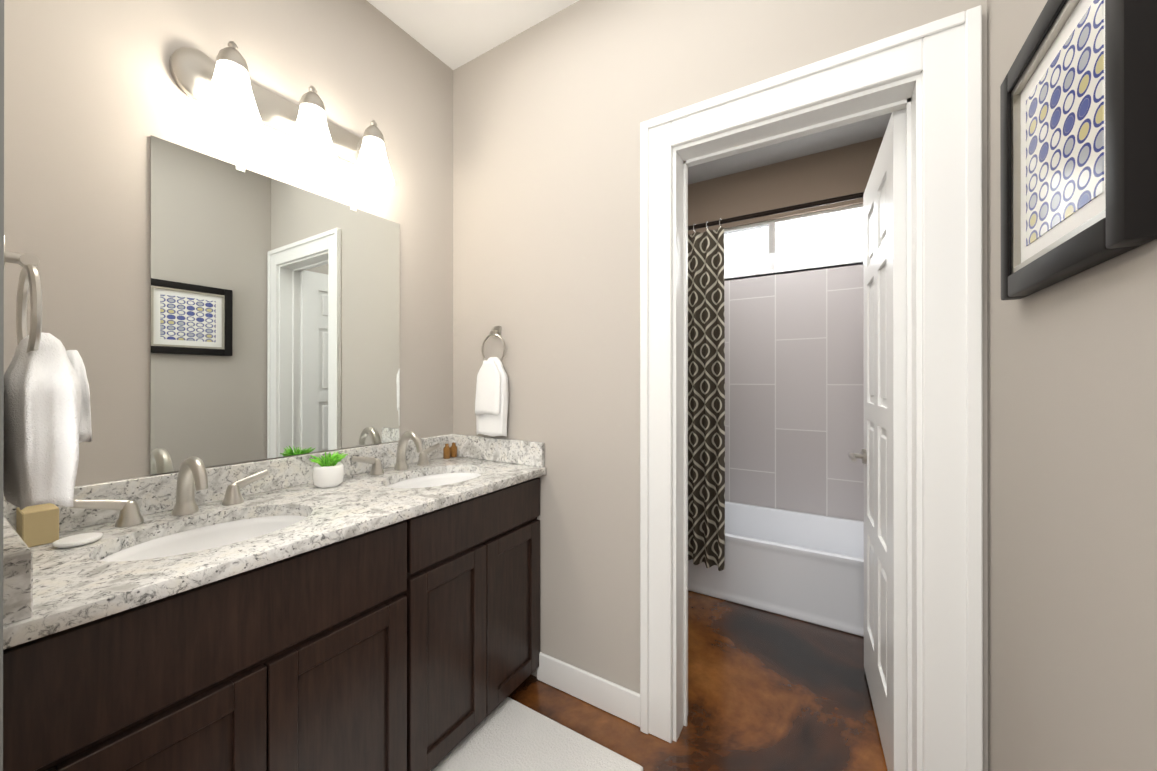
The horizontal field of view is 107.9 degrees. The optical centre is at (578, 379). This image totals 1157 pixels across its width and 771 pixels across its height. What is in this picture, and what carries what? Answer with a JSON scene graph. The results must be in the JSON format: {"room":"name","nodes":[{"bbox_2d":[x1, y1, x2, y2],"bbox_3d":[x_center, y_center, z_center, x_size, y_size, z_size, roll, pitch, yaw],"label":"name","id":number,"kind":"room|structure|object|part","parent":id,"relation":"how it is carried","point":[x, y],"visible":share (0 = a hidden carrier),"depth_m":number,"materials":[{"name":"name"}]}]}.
{"room":"bathroom","nodes":[
{"label":"bathroom","id":0,"kind":"room"},
{"bbox_2d":[0,0,3,770],"bbox_3d":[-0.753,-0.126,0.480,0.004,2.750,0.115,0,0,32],"label":"wall","id":1,"kind":"structure","parent":0,"point":[1,326],"depth_m":0.53,"materials":[{"name":"grey paint"}]},
{"bbox_2d":[3,0,452,495],"bbox_3d":[-1.348,-0.126,0.958,0.130,2.750,2.875,0,0,32],"label":"wall","id":2,"kind":"structure","parent":0,"point":[96,96],"depth_m":1.13,"materials":[{"name":"beige paint"}]},
{"bbox_2d":[3,511,34,622],"bbox_3d":[-1.067,0.309,0.764,0.548,0.100,0.036,0,0,32],"label":"backsplash","id":3,"kind":"structure","parent":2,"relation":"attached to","point":[18,558],"depth_m":0.63,"materials":[{"name":"grey stone"}]},
{"bbox_2d":[3,435,450,530],"bbox_3d":[-0.945,0.310,1.464,0.020,0.100,1.284,0,0,32],"label":"backsplash","id":4,"kind":"structure","parent":2,"relation":"attached to","point":[291,471],"depth_m":1.26,"materials":[{"name":"grey stone"}]},
{"bbox_2d":[150,135,399,474],"bbox_3d":[-0.957,-0.206,1.459,0.008,0.927,0.758,0,0,32],"label":"mirror","id":5,"kind":"object","parent":2,"relation":"attached to","point":[274,318],"visible":0.98,"depth_m":1.35,"materials":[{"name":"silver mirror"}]},
{"bbox_2d":[169,41,393,187],"bbox_3d":[-0.893,-0.856,1.395,0.184,0.221,0.639,0,0,32],"label":"sconce","id":6,"kind":"object","parent":2,"relation":"attached to","point":[226,92],"visible":1,"depth_m":1.34,"materials":[{"name":"white glass"}]},
{"bbox_2d":[367,0,891,184],"bbox_3d":[-0.052,-1.550,1.128,2.160,0.100,4.780,0,0,32],"label":"ceiling","id":7,"kind":"structure","parent":0,"point":[453,34],"depth_m":1.83,"materials":[{"name":"white paint"}]},
{"bbox_2d":[451,590,887,770],"bbox_3d":[-0.052,1.300,1.124,2.160,0.100,4.780,0,0,32],"label":"floor","id":8,"kind":"structure","parent":0,"point":[769,691],"depth_m":1.62,"materials":[{"name":"concrete"}]},
{"bbox_2d":[3,479,539,770],"bbox_3d":[-0.733,0.821,1.324,0.527,0.858,1.339,0,0,32],"label":"bathroom vanity","id":9,"kind":"object","parent":8,"relation":"on","point":[377,608],"depth_m":1.00,"materials":[{"name":"brown wood"}]},
{"bbox_2d":[3,455,545,654],"bbox_3d":[-0.721,0.376,1.316,0.558,0.032,1.340,0,0,32],"label":"countertop","id":10,"kind":"structure","parent":9,"relation":"on","point":[79,586],"depth_m":0.95,"materials":[{"name":"grey stone"}]},
{"bbox_2d":[16,503,58,546],"bbox_3d":[-1.200,0.321,0.934,0.085,0.075,0.050,0,0,32],"label":"soap box","id":11,"kind":"object","parent":10,"relation":"on","point":[37,525],"visible":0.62,"depth_m":0.91,"materials":[{"name":"beige cardboard"}]},
{"bbox_2d":[52,532,102,547],"bbox_3d":[-1.098,0.353,0.924,0.072,0.012,0.072,0,0,32],"label":"soap dish","id":12,"kind":"object","parent":10,"relation":"on","point":[77,540],"visible":0.98,"depth_m":0.91,"materials":[{"name":"white ceramic"}]},
{"bbox_2d":[67,457,274,526],"bbox_3d":[-1.018,0.280,1.109,0.157,0.157,0.400,0,0,32],"label":"faucet","id":13,"kind":"object","parent":10,"relation":"on","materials":[{"name":"silver metal"}]},
{"bbox_2d":[99,507,310,566],"bbox_3d":[-0.878,0.463,1.023,0.322,0.166,0.426,0,0,32],"label":"sink","id":14,"kind":"object","parent":10,"relation":"in","point":[128,552],"depth_m":1.11,"materials":[{"name":"white ceramic"}]},
{"bbox_2d":[309,452,347,487],"bbox_3d":[-0.849,0.299,1.429,0.120,0.120,0.118,0,0,32],"label":"potted plant","id":15,"kind":"object","parent":10,"relation":"on","point":[328,471],"visible":1,"depth_m":1.40,"materials":[{"name":"white ceramic"}]},
{"bbox_3d":[-0.848,0.323,1.427,0.094,0.072,0.094,0,0,32],"label":"pot","id":16,"kind":"part","parent":15,"relation":"part of","materials":[{"name":"white ceramic"}]},
{"bbox_2d":[351,431,442,474],"bbox_3d":[-0.672,0.281,1.671,0.157,0.157,0.400,0,0,32],"label":"faucet","id":17,"kind":"object","parent":10,"relation":"on","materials":[{"name":"silver metal"}]},
{"bbox_2d":[387,467,482,490],"bbox_3d":[-0.532,0.464,1.585,0.322,0.166,0.426,0,0,32],"label":"sink","id":18,"kind":"object","parent":10,"relation":"in","point":[445,474],"depth_m":1.74,"materials":[{"name":"white ceramic"}]},
{"bbox_2d":[443,442,456,458],"bbox_3d":[-0.593,0.327,1.946,0.032,0.067,0.072,0,0,32],"label":"bottles","id":19,"kind":"object","parent":10,"relation":"on","point":[449,452],"visible":0.96,"depth_m":1.93,"materials":[{"name":"brown"}]},
{"bbox_2d":[431,697,642,770],"bbox_3d":[-0.246,1.238,1.144,0.570,0.022,0.810,0,0,32],"label":"bath rug","id":20,"kind":"object","parent":8,"relation":"on","point":[508,734],"visible":1,"depth_m":1.40,"materials":[{"name":"white fabric"}]},
{"bbox_2d":[688,501,863,636],"bbox_3d":[1.109,1.067,2.628,1.470,0.370,0.712,0,0,32],"label":"bathtub","id":21,"kind":"object","parent":8,"relation":"on","point":[806,567],"visible":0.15,"depth_m":2.31,"materials":[{"name":"white ceramic"}]},
{"bbox_2d":[453,0,924,693],"bbox_3d":[0.185,-0.125,1.626,1.780,2.750,0.130,0,0,32],"label":"wall","id":22,"kind":"structure","parent":0,"point":[551,113],"depth_m":1.65,"materials":[{"name":"beige paint"}]},
{"bbox_2d":[475,326,507,436],"bbox_3d":[-0.385,0.004,1.857,0.174,0.485,0.074,0,0,32],"label":"towel ring","id":23,"kind":"object","parent":22,"relation":"attached to","point":[491,406],"visible":1,"depth_m":1.82,"materials":[{"name":"white fabric"}]},
{"bbox_2d":[451,435,543,466],"bbox_3d":[-0.379,0.311,1.881,0.548,0.100,0.020,0,0,32],"label":"backsplash","id":24,"kind":"structure","parent":22,"relation":"attached to","point":[531,453],"depth_m":1.84,"materials":[{"name":"grey stone"}]},
{"bbox_2d":[537,652,639,726],"bbox_3d":[0.029,1.193,1.636,0.471,0.115,0.014,0,0,32],"label":"baseboard","id":25,"kind":"structure","parent":22,"relation":"attached to","point":[619,701],"depth_m":1.62,"materials":[{"name":"white paint"}]},
{"bbox_2d":[640,5,982,770],"bbox_3d":[0.643,0.167,1.328,0.900,2.166,0.160,0,0,32],"label":"door frame","id":26,"kind":"structure","parent":22,"relation":"attached to","point":[942,57],"depth_m":1.12,"materials":[{"name":"white paint"}]},
{"bbox_2d":[688,137,882,234],"bbox_3d":[1.337,-1.308,3.002,1.500,0.380,0.130,0,0,32],"label":"wall","id":27,"kind":"structure","parent":0,"point":[838,172],"depth_m":2.88,"materials":[{"name":"brown paint"}]},
{"bbox_2d":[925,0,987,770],"bbox_3d":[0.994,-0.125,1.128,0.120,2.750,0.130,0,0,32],"label":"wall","id":28,"kind":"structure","parent":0,"point":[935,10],"depth_m":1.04,"materials":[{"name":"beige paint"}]},
{"bbox_2d":[863,109,906,770],"bbox_3d":[1.095,0.217,1.520,0.035,2.030,0.646,0,0,28],"label":"door","id":29,"kind":"structure","parent":28,"relation":"in","point":[885,410],"depth_m":1.33,"materials":[{"name":"white paint"}]},
{"bbox_2d":[849,449,866,463],"bbox_3d":[1.196,0.321,1.714,0.158,0.064,0.142,0,0,28],"label":"door handle","id":30,"kind":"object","parent":29,"relation":"attached to","point":[862,456],"depth_m":1.74,"materials":[{"name":"silver metal"}]},
{"bbox_2d":[987,0,1156,770],"bbox_3d":[0.846,-0.126,0.649,0.130,2.750,4.650,0,0,32],"label":"wall","id":31,"kind":"structure","parent":0,"point":[1072,503],"depth_m":0.67,"materials":[{"name":"beige paint"}]},
{"bbox_2d":[1000,0,1156,299],"bbox_3d":[0.759,-0.381,0.665,0.032,0.440,0.435,0,0,32],"label":"picture frame","id":32,"kind":"object","parent":31,"relation":"attached to","point":[1078,135],"visible":1,"depth_m":0.61,"materials":[{"name":"black painted wood"}]},
{"bbox_2d":[1011,0,1105,273],"bbox_3d":[0.760,-0.381,0.664,0.022,0.356,0.351,0,0,32],"label":"picture","id":33,"kind":"object","parent":32,"relation":"attached to","point":[1058,89],"depth_m":0.66,"materials":[{"name":"multicoloured paper"}]},
{"bbox_3d":[-1.048,-0.126,0.662,0.690,2.750,0.115,0,0,32],"label":"wall","id":34,"kind":"structure","parent":0,"visible":0},
{"bbox_2d":[3,236,91,509],"bbox_3d":[-0.802,-0.010,0.628,0.211,0.380,0.086,0,0,32],"label":"towel ring","id":35,"kind":"object","parent":34,"relation":"attached to","point":[47,421],"visible":1,"depth_m":0.59,"materials":[{"name":"white fabric"}]},
{"bbox_2d":[3,332,91,509],"bbox_3d":[-0.800,0.056,0.631,0.211,0.249,0.080,0,0,32],"label":"towel","id":36,"kind":"object","parent":35,"relation":"hanging from","point":[47,410],"depth_m":0.59,"materials":[{"name":"white fabric"}]},
{"bbox_3d":[1.337,0.257,3.000,1.500,1.990,0.130,0,0,32],"label":"wall","id":37,"kind":"structure","parent":0,"visible":0},
{"bbox_2d":[716,204,862,280],"bbox_3d":[1.361,-0.920,2.954,1.152,0.395,0.098,0,0,32],"label":"window unit","id":38,"kind":"structure","parent":37,"relation":"in","point":[831,238],"depth_m":2.91,"materials":[{"name":"white glass"}]},
{"bbox_3d":[1.346,-0.731,2.930,1.152,0.016,0.042,0,0,32],"label":"sill","id":39,"kind":"part","parent":38,"relation":"part of","materials":[{"name":"white paint"}]},
{"bbox_2d":[724,262,863,520],"bbox_3d":[1.300,0.077,2.940,1.476,1.630,0.012,0,0,32],"label":"wall tile","id":40,"kind":"structure","parent":37,"relation":"attached to","point":[794,402],"depth_m":2.83,"materials":[{"name":"grey tile"}]},
{"bbox_3d":[0.212,-0.123,2.728,0.130,2.750,1.775,0,0,32],"label":"wall","id":41,"kind":"structure","parent":0,"visible":0},
{"bbox_2d":[688,192,863,570],"bbox_3d":[0.894,0.071,2.281,1.498,1.960,0.076,0,0,32],"label":"rail","id":42,"kind":"object","parent":41,"relation":"attached to","point":[706,430],"visible":0.38,"depth_m":2.38,"materials":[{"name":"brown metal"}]},
{"bbox_2d":[688,227,724,570],"bbox_3d":[0.545,0.104,2.496,0.620,1.895,0.076,0,0,32],"label":"shower curtain","id":43,"kind":"object","parent":42,"relation":"hanging from","point":[706,316],"depth_m":2.39,"materials":[{"name":"black fabric"}]},
{"bbox_3d":[0.894,-0.879,2.282,1.498,0.060,0.060,0,0,32],"label":"curtain rod","id":44,"kind":"part","parent":42,"relation":"part of","materials":[{"name":"brown metal"}]}
]}

